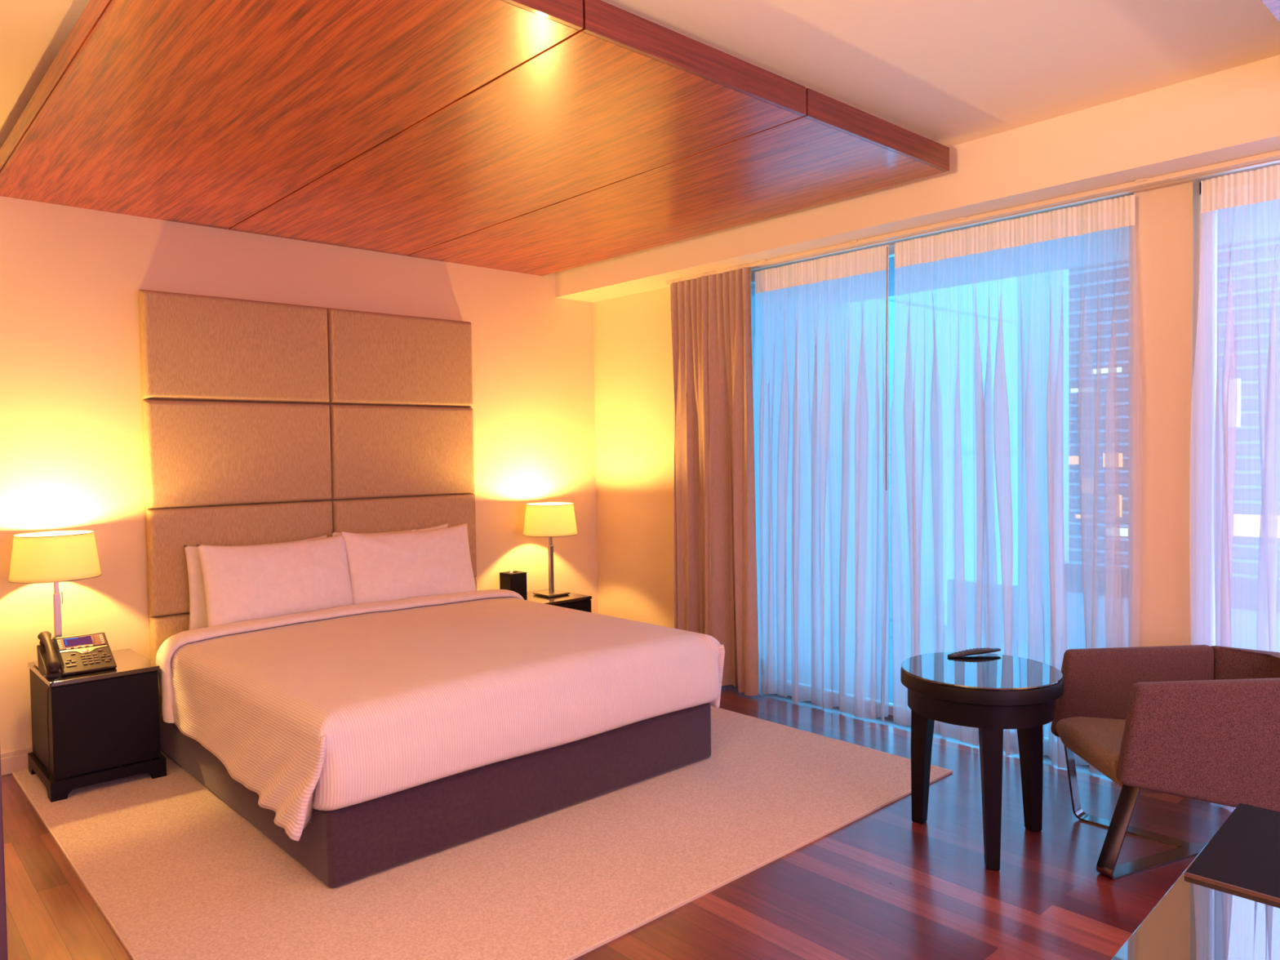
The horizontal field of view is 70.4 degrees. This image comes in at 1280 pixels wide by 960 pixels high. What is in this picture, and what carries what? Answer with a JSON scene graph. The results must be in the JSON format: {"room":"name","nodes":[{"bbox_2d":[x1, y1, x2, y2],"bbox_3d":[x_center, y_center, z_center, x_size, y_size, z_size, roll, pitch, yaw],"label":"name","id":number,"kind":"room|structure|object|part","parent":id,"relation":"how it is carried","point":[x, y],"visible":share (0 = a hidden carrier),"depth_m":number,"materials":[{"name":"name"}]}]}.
{"room":"hotel room","nodes":[
{"label":"hotel room","id":0,"kind":"room"},
{"bbox_2d":[0,195,598,753],"bbox_3d":[-2.685,-0.061,4.718,6.200,2.882,0.200,-2,2,-42],"label":"wall","id":1,"kind":"structure","parent":0,"point":[72,278],"depth_m":4.67,"materials":[{"name":"beige paint"}]},
{"bbox_2d":[0,747,32,775],"bbox_3d":[-2.592,1.328,4.682,6.200,0.105,0.014,-2,2,-42],"label":"baseboard","id":2,"kind":"structure","parent":1,"relation":"attached to","point":[17,760],"depth_m":4.32,"materials":[{"name":"beige paint"}]},
{"bbox_2d":[138,289,476,694],"bbox_3d":[-1.817,0.116,5.312,1.948,2.236,0.098,-2,2,-42],"label":"headboard","id":3,"kind":"object","parent":1,"relation":"attached to","point":[264,422],"visible":0.67,"depth_m":5.10,"materials":[{"name":"beige fabric"}]},
{"bbox_2d":[1,684,1235,959],"bbox_3d":[0.215,1.467,1.840,6.500,0.080,8.400,-2,2,-42],"label":"floor","id":4,"kind":"structure","parent":0,"point":[884,884],"depth_m":3.08,"materials":[{"name":"red wood"}]},
{"bbox_2d":[0,751,8,959],"bbox_3d":[-1.599,0.363,1.547,0.820,2.200,0.045,-2,2,-42],"label":"door","id":5,"kind":"structure","parent":4,"relation":"on","point":[3,928],"depth_m":1.82,"materials":[{"name":"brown wood"}]},
{"bbox_2d":[11,705,952,959],"bbox_3d":[-0.778,1.361,4.225,3.147,0.012,3.097,-2,2,-42],"label":"area rug","id":6,"kind":"object","parent":4,"relation":"on","point":[175,873],"visible":0.64,"depth_m":3.28,"materials":[{"name":"beige carpet"}]},
{"bbox_2d":[27,648,166,802],"bbox_3d":[-2.562,1.123,4.263,0.458,0.516,0.548,-2,2,-42],"label":"nightstand","id":7,"kind":"object","parent":6,"relation":"on","point":[104,719],"visible":0.95,"depth_m":4.07,"materials":[{"name":"black wood"}]},
{"bbox_2d":[8,530,102,667],"bbox_3d":[-2.736,0.559,4.255,0.370,0.618,0.370,-2,2,-42],"label":"table lamp","id":8,"kind":"object","parent":7,"relation":"on","point":[59,556],"visible":0.98,"depth_m":4.12,"materials":[{"name":"fabric"}]},
{"bbox_3d":[-2.739,0.355,4.248,0.366,0.210,0.366,-2,2,-42],"label":"lamp shade","id":9,"kind":"part","parent":8,"relation":"part of","materials":[{"name":"fabric"}]},
{"bbox_3d":[-2.738,0.470,4.252,0.018,0.125,0.018,-2,2,-42],"label":"rod","id":10,"kind":"part","parent":8,"relation":"part of","materials":[{"name":"silver metal"}]},
{"bbox_2d":[36,631,116,679],"bbox_3d":[-2.581,0.779,4.144,0.284,0.179,0.236,-2,2,-42],"label":"desk telephone","id":11,"kind":"object","parent":7,"relation":"on","point":[60,656],"visible":1,"depth_m":4.12,"materials":[{"name":"grey plastic"}]},
{"bbox_2d":[47,675,60,778],"bbox_3d":[-2.552,1.080,3.970,0.034,0.425,0.124,-1,2,-3],"label":"cable","id":12,"kind":"object","parent":11,"relation":"attached to","point":[60,676],"visible":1,"depth_m":3.92,"materials":[{"name":"black plastic"}]},
{"bbox_3d":[-2.627,0.779,4.097,0.014,0.115,0.188,-2,2,-42],"label":"coiled cord","id":13,"kind":"part","parent":11,"relation":"part of","materials":[{"name":"black plastic"}]},
{"bbox_3d":[-2.625,0.728,4.245,0.188,0.007,0.007,-2,2,-42],"label":"silver trim","id":14,"kind":"part","parent":11,"relation":"part of","materials":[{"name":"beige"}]},
{"bbox_3d":[-2.555,0.786,4.171,0.188,0.021,0.035,-2,2,-42],"label":"silver trim","id":15,"kind":"part","parent":11,"relation":"part of","materials":[{"name":"beige"}]},
{"bbox_3d":[-2.388,1.094,4.071,0.418,0.400,0.012,-2,2,-42],"label":"door","id":16,"kind":"part","parent":7,"relation":"part of","materials":[{"name":"black paint"}]},
{"bbox_2d":[158,694,711,888],"bbox_3d":[-1.070,1.065,4.485,1.900,0.573,2.122,-2,2,-42],"label":"bed","id":17,"kind":"object","parent":6,"relation":"on","point":[346,845],"visible":0.19,"depth_m":3.56,"materials":[{"name":"fabric"}]},
{"bbox_2d":[184,534,327,630],"bbox_3d":[-2.054,0.550,4.924,0.760,0.454,0.112,-2,2,-42],"label":"bed pillow","id":18,"kind":"object","parent":17,"relation":"on","point":[197,602],"visible":0.09,"depth_m":4.69,"materials":[{"name":"white fabric"}]},
{"bbox_2d":[196,533,353,626],"bbox_3d":[-1.907,0.546,4.828,0.802,0.468,0.213,-2,2,-42],"label":"bed pillow","id":19,"kind":"object","parent":17,"relation":"on","point":[242,583],"visible":0.87,"depth_m":4.74,"materials":[{"name":"white fabric"}]},
{"bbox_2d":[331,523,448,536],"bbox_3d":[-1.475,0.517,5.454,0.760,0.469,0.114,-2,2,-42],"label":"bed pillow","id":20,"kind":"object","parent":17,"relation":"on","point":[443,526],"visible":0.02,"depth_m":5.54,"materials":[{"name":"white fabric"}]},
{"bbox_2d":[341,523,476,604],"bbox_3d":[-1.332,0.516,5.336,0.812,0.474,0.210,-2,2,-42],"label":"bed pillow","id":21,"kind":"object","parent":17,"relation":"on","point":[384,566],"visible":0.93,"depth_m":5.25,"materials":[{"name":"white fabric"}]},
{"bbox_2d":[155,589,724,841],"bbox_3d":[-0.952,0.921,4.330,2.137,0.464,1.844,-2,2,-42],"label":"duvet","id":22,"kind":"object","parent":17,"relation":"on","point":[333,708],"visible":1,"depth_m":3.72,"materials":[{"name":"white fabric"}]},
{"bbox_2d":[523,588,591,612],"bbox_3d":[-0.649,1.038,6.085,0.491,0.516,0.498,-2,2,-42],"label":"nightstand","id":23,"kind":"object","parent":6,"relation":"on","point":[572,601],"visible":0.2,"depth_m":5.99,"materials":[{"name":"black wood"}]},
{"bbox_2d":[499,570,527,597],"bbox_3d":[-0.848,0.694,6.066,0.130,0.179,0.130,-2,2,-42],"label":"tissue box","id":24,"kind":"object","parent":23,"relation":"on","point":[513,580],"visible":0.93,"depth_m":6.03,"materials":[{"name":"black paint"}]},
{"bbox_2d":[522,502,577,597],"bbox_3d":[-0.604,0.468,6.129,0.370,0.618,0.370,-2,2,-42],"label":"table lamp","id":25,"kind":"object","parent":23,"relation":"on","point":[548,519],"visible":1,"depth_m":6.00,"materials":[{"name":"fabric"}]},
{"bbox_3d":[-0.607,0.264,6.123,0.366,0.210,0.366,-2,2,-42],"label":"lamp shade","id":26,"kind":"part","parent":25,"relation":"part of","materials":[{"name":"fabric"}]},
{"bbox_3d":[-0.605,0.380,6.126,0.018,0.125,0.018,-2,2,-42],"label":"rod","id":27,"kind":"part","parent":25,"relation":"part of","materials":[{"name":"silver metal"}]},
{"bbox_3d":[-0.492,1.009,5.912,0.451,0.400,0.012,-2,2,-42],"label":"door","id":28,"kind":"part","parent":23,"relation":"part of","materials":[{"name":"black paint"}]},
{"bbox_2d":[900,652,1063,871],"bbox_3d":[1.286,1.036,3.430,0.574,0.650,0.574,-2,2,-42],"label":"round side table","id":29,"kind":"object","parent":4,"relation":"on","point":[990,693],"visible":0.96,"depth_m":3.27,"materials":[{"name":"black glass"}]},
{"bbox_3d":[1.120,1.067,3.585,0.081,0.584,0.072,1,2,43],"label":"leg","id":30,"kind":"part","parent":29,"relation":"part of","materials":[{"name":"black paint"}]},
{"bbox_2d":[946,647,1000,657],"bbox_3d":[1.340,0.691,3.634,0.230,0.026,0.042,-1,2,-14],"label":"remote control","id":31,"kind":"object","parent":29,"relation":"on","point":[978,651],"visible":1,"depth_m":3.62,"materials":[{"name":"black plastic"}]},
{"bbox_3d":[1.282,0.716,3.420,0.570,0.010,0.570,-2,2,-42],"label":"glass","id":32,"kind":"part","parent":29,"relation":"part of","materials":[{"name":"black glass"}]},
{"bbox_3d":[1.242,1.077,3.209,0.072,0.584,0.081,-1,2,11],"label":"leg","id":33,"kind":"part","parent":29,"relation":"part of","materials":[{"name":"black paint"}]},
{"bbox_3d":[1.503,1.063,3.501,0.081,0.584,0.072,-1,2,-18],"label":"leg","id":34,"kind":"part","parent":29,"relation":"part of","materials":[{"name":"black paint"}]},
{"bbox_2d":[1050,644,1279,879],"bbox_3d":[2.024,1.010,3.356,0.888,0.684,0.584,-1,2,1],"label":"armchair","id":35,"kind":"object","parent":4,"relation":"on","point":[1202,722],"visible":0.96,"depth_m":3.08,"materials":[{"name":"fabric"}]},
{"bbox_3d":[1.958,1.012,3.358,0.641,0.152,0.456,-1,2,1],"label":"seat","id":36,"kind":"part","parent":35,"relation":"part of","materials":[{"name":"fabric"}]},
{"bbox_3d":[1.891,1.183,3.470,0.494,0.335,0.087,1,2,43],"label":"leg","id":37,"kind":"part","parent":35,"relation":"part of","materials":[{"name":"silver metal"}]},
{"bbox_3d":[1.961,0.903,3.615,0.628,0.485,0.062,-1,2,1],"label":"arm","id":38,"kind":"part","parent":35,"relation":"part of","materials":[{"name":"fabric"}]},
{"bbox_3d":[1.837,1.192,3.199,0.526,0.336,0.102,-2,2,-24],"label":"leg","id":39,"kind":"part","parent":35,"relation":"part of","materials":[{"name":"silver metal"}]},
{"bbox_3d":[1.948,0.919,3.094,0.628,0.485,0.062,-1,2,1],"label":"arm","id":40,"kind":"part","parent":35,"relation":"part of","materials":[{"name":"fabric"}]},
{"bbox_3d":[2.203,1.220,3.338,0.374,0.260,0.066,-1,2,-6],"label":"post","id":41,"kind":"part","parent":35,"relation":"part of","materials":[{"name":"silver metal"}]},
{"bbox_3d":[2.366,0.903,3.345,0.200,0.478,0.569,-1,2,1],"label":"backrest","id":42,"kind":"part","parent":35,"relation":"part of","materials":[{"name":"fabric"}]},
{"bbox_2d":[1111,832,1279,959],"bbox_3d":[0.986,1.063,1.106,1.375,0.750,0.787,-2,2,-42],"label":"glass desk","id":43,"kind":"object","parent":4,"relation":"on","point":[1194,919],"visible":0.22,"depth_m":1.38,"materials":[{"name":"glass"}]},
{"bbox_2d":[1184,803,1279,903],"bbox_3d":[1.251,0.667,1.509,0.414,0.007,0.517,-3,3,-45],"label":"leather folder","id":44,"kind":"object","parent":43,"relation":"on","point":[1242,855],"visible":1,"depth_m":1.60,"materials":[{"name":"black leather"}]},
{"bbox_2d":[0,0,1279,149],"bbox_3d":[-0.069,-1.503,1.529,5.854,0.120,8.400,-2,2,-42],"label":"ceiling","id":45,"kind":"structure","parent":0,"point":[946,73],"depth_m":3.15,"materials":[{"name":"beige paint"}]},
{"bbox_2d":[0,0,949,275],"bbox_3d":[-0.822,-1.439,4.162,3.194,0.149,3.097,-2,2,-42],"label":"ceiling canopy","id":46,"kind":"object","parent":45,"relation":"attached to","point":[535,137],"visible":1,"depth_m":3.52,"materials":[{"name":"brown wood"}]},
{"bbox_3d":[-1.610,-1.341,3.457,1.065,0.020,3.077,-2,2,-42],"label":"veneer panel","id":47,"kind":"part","parent":46,"relation":"part of","materials":[{"name":"brown wood"}]},
{"bbox_3d":[-0.821,-1.375,4.178,1.060,0.020,3.077,-2,2,-42],"label":"veneer panel","id":48,"kind":"part","parent":46,"relation":"part of","materials":[{"name":"brown wood"}]},
{"bbox_3d":[-0.038,-1.409,4.893,1.044,0.020,3.077,-2,2,-42],"label":"veneer panel","id":49,"kind":"part","parent":46,"relation":"part of","materials":[{"name":"brown wood"}]},
{"bbox_2d":[1260,0,1279,22],"bbox_3d":[1.767,-1.390,1.333,3.190,0.149,1.830,-2,2,-42],"label":"ceiling canopy","id":50,"kind":"object","parent":45,"relation":"attached to","point":[1273,6],"visible":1,"depth_m":2.60,"materials":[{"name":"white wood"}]},
{"bbox_2d":[752,256,894,296],"bbox_3d":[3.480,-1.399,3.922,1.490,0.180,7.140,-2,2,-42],"label":"window","id":51,"kind":"structure","parent":0,"point":[891,260],"depth_m":6.05,"materials":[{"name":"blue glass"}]},
{"bbox_2d":[592,179,1199,646],"bbox_3d":[2.445,0.033,3.854,0.200,2.594,8.400,-2,2,-42],"label":"wall","id":52,"kind":"structure","parent":0,"point":[634,397],"depth_m":6.11,"materials":[{"name":"beige paint"}]},
{"bbox_2d":[751,244,894,715],"bbox_3d":[1.383,0.012,5.045,0.060,2.594,2.610,-2,2,-42],"label":"window","id":53,"kind":"structure","parent":52,"relation":"in","point":[891,247],"depth_m":5.04,"materials":[{"name":"white"}]},
{"bbox_2d":[555,54,1279,302],"bbox_3d":[2.295,-1.462,3.691,0.546,0.408,8.400,-2,2,-42],"label":"ceiling beam","id":54,"kind":"structure","parent":52,"relation":"attached to","point":[1233,113],"depth_m":3.99,"materials":[{"name":"beige paint"}]},
{"bbox_2d":[665,150,1279,284],"bbox_3d":[2.651,-1.239,3.262,0.123,0.022,7.260,-2,2,-42],"label":"rail","id":55,"kind":"object","parent":52,"relation":"attached to","point":[1271,157],"visible":0.94,"depth_m":4.18,"materials":[{"name":"beige"}]},
{"bbox_2d":[670,266,758,696],"bbox_3d":[0.449,0.015,5.664,0.135,2.568,0.706,-2,2,-42],"label":"drape","id":56,"kind":"object","parent":55,"relation":"hanging from","point":[716,584],"visible":0.94,"depth_m":5.63,"materials":[{"name":"beige fabric"}]},
{"bbox_2d":[752,244,889,722],"bbox_3d":[1.000,0.028,5.189,0.104,2.556,0.990,-2,2,-42],"label":"sheer curtain","id":57,"kind":"object","parent":55,"relation":"hanging from","point":[822,498],"visible":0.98,"depth_m":5.14,"materials":[{"name":"white fabric"}]},
{"bbox_2d":[885,246,888,490],"bbox_3d":[1.298,-0.583,4.774,0.011,1.278,0.024,-2,2,-42],"label":"wand","id":58,"kind":"object","parent":55,"relation":"hanging from","point":[886,246],"visible":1,"depth_m":4.77,"materials":[{"name":"grey metal"}]},
{"bbox_2d":[890,195,1142,776],"bbox_3d":[1.747,0.042,4.372,0.122,2.556,1.241,-2,2,-42],"label":"sheer curtain","id":59,"kind":"object","parent":55,"relation":"hanging from","point":[1016,415],"visible":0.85,"depth_m":4.31,"materials":[{"name":"white fabric"}]},
{"bbox_2d":[1189,164,1279,810],"bbox_3d":[3.176,0.069,2.814,0.125,2.556,2.627,-2,2,-42],"label":"sheer curtain","id":60,"kind":"object","parent":55,"relation":"hanging from","point":[1234,477],"visible":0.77,"depth_m":3.64,"materials":[{"name":"white fabric"}]},
{"bbox_2d":[1199,182,1200,274],"bbox_3d":[3.317,0.048,2.931,0.060,2.594,2.660,-2,2,-42],"label":"window","id":61,"kind":"structure","parent":52,"relation":"in","point":[1200,182],"depth_m":3.86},
{"label":"outside","id":62,"kind":"structure","parent":0,"visible":0},
{"bbox_2d":[888,637,893,702],"bbox_3d":[4.021,1.458,4.467,2.840,0.160,7.140,-2,2,-42],"label":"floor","id":63,"kind":"structure","parent":62,"point":[891,690],"depth_m":6.30,"materials":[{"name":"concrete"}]},
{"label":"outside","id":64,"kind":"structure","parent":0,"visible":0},
{"bbox_2d":[751,286,894,638],"bbox_3d":[1.919,-1.801,8.284,5.015,8.000,1.406,-2,2,-42],"label":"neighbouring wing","id":65,"kind":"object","parent":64,"point":[891,299],"visible":0.02,"depth_m":7.50}
]}

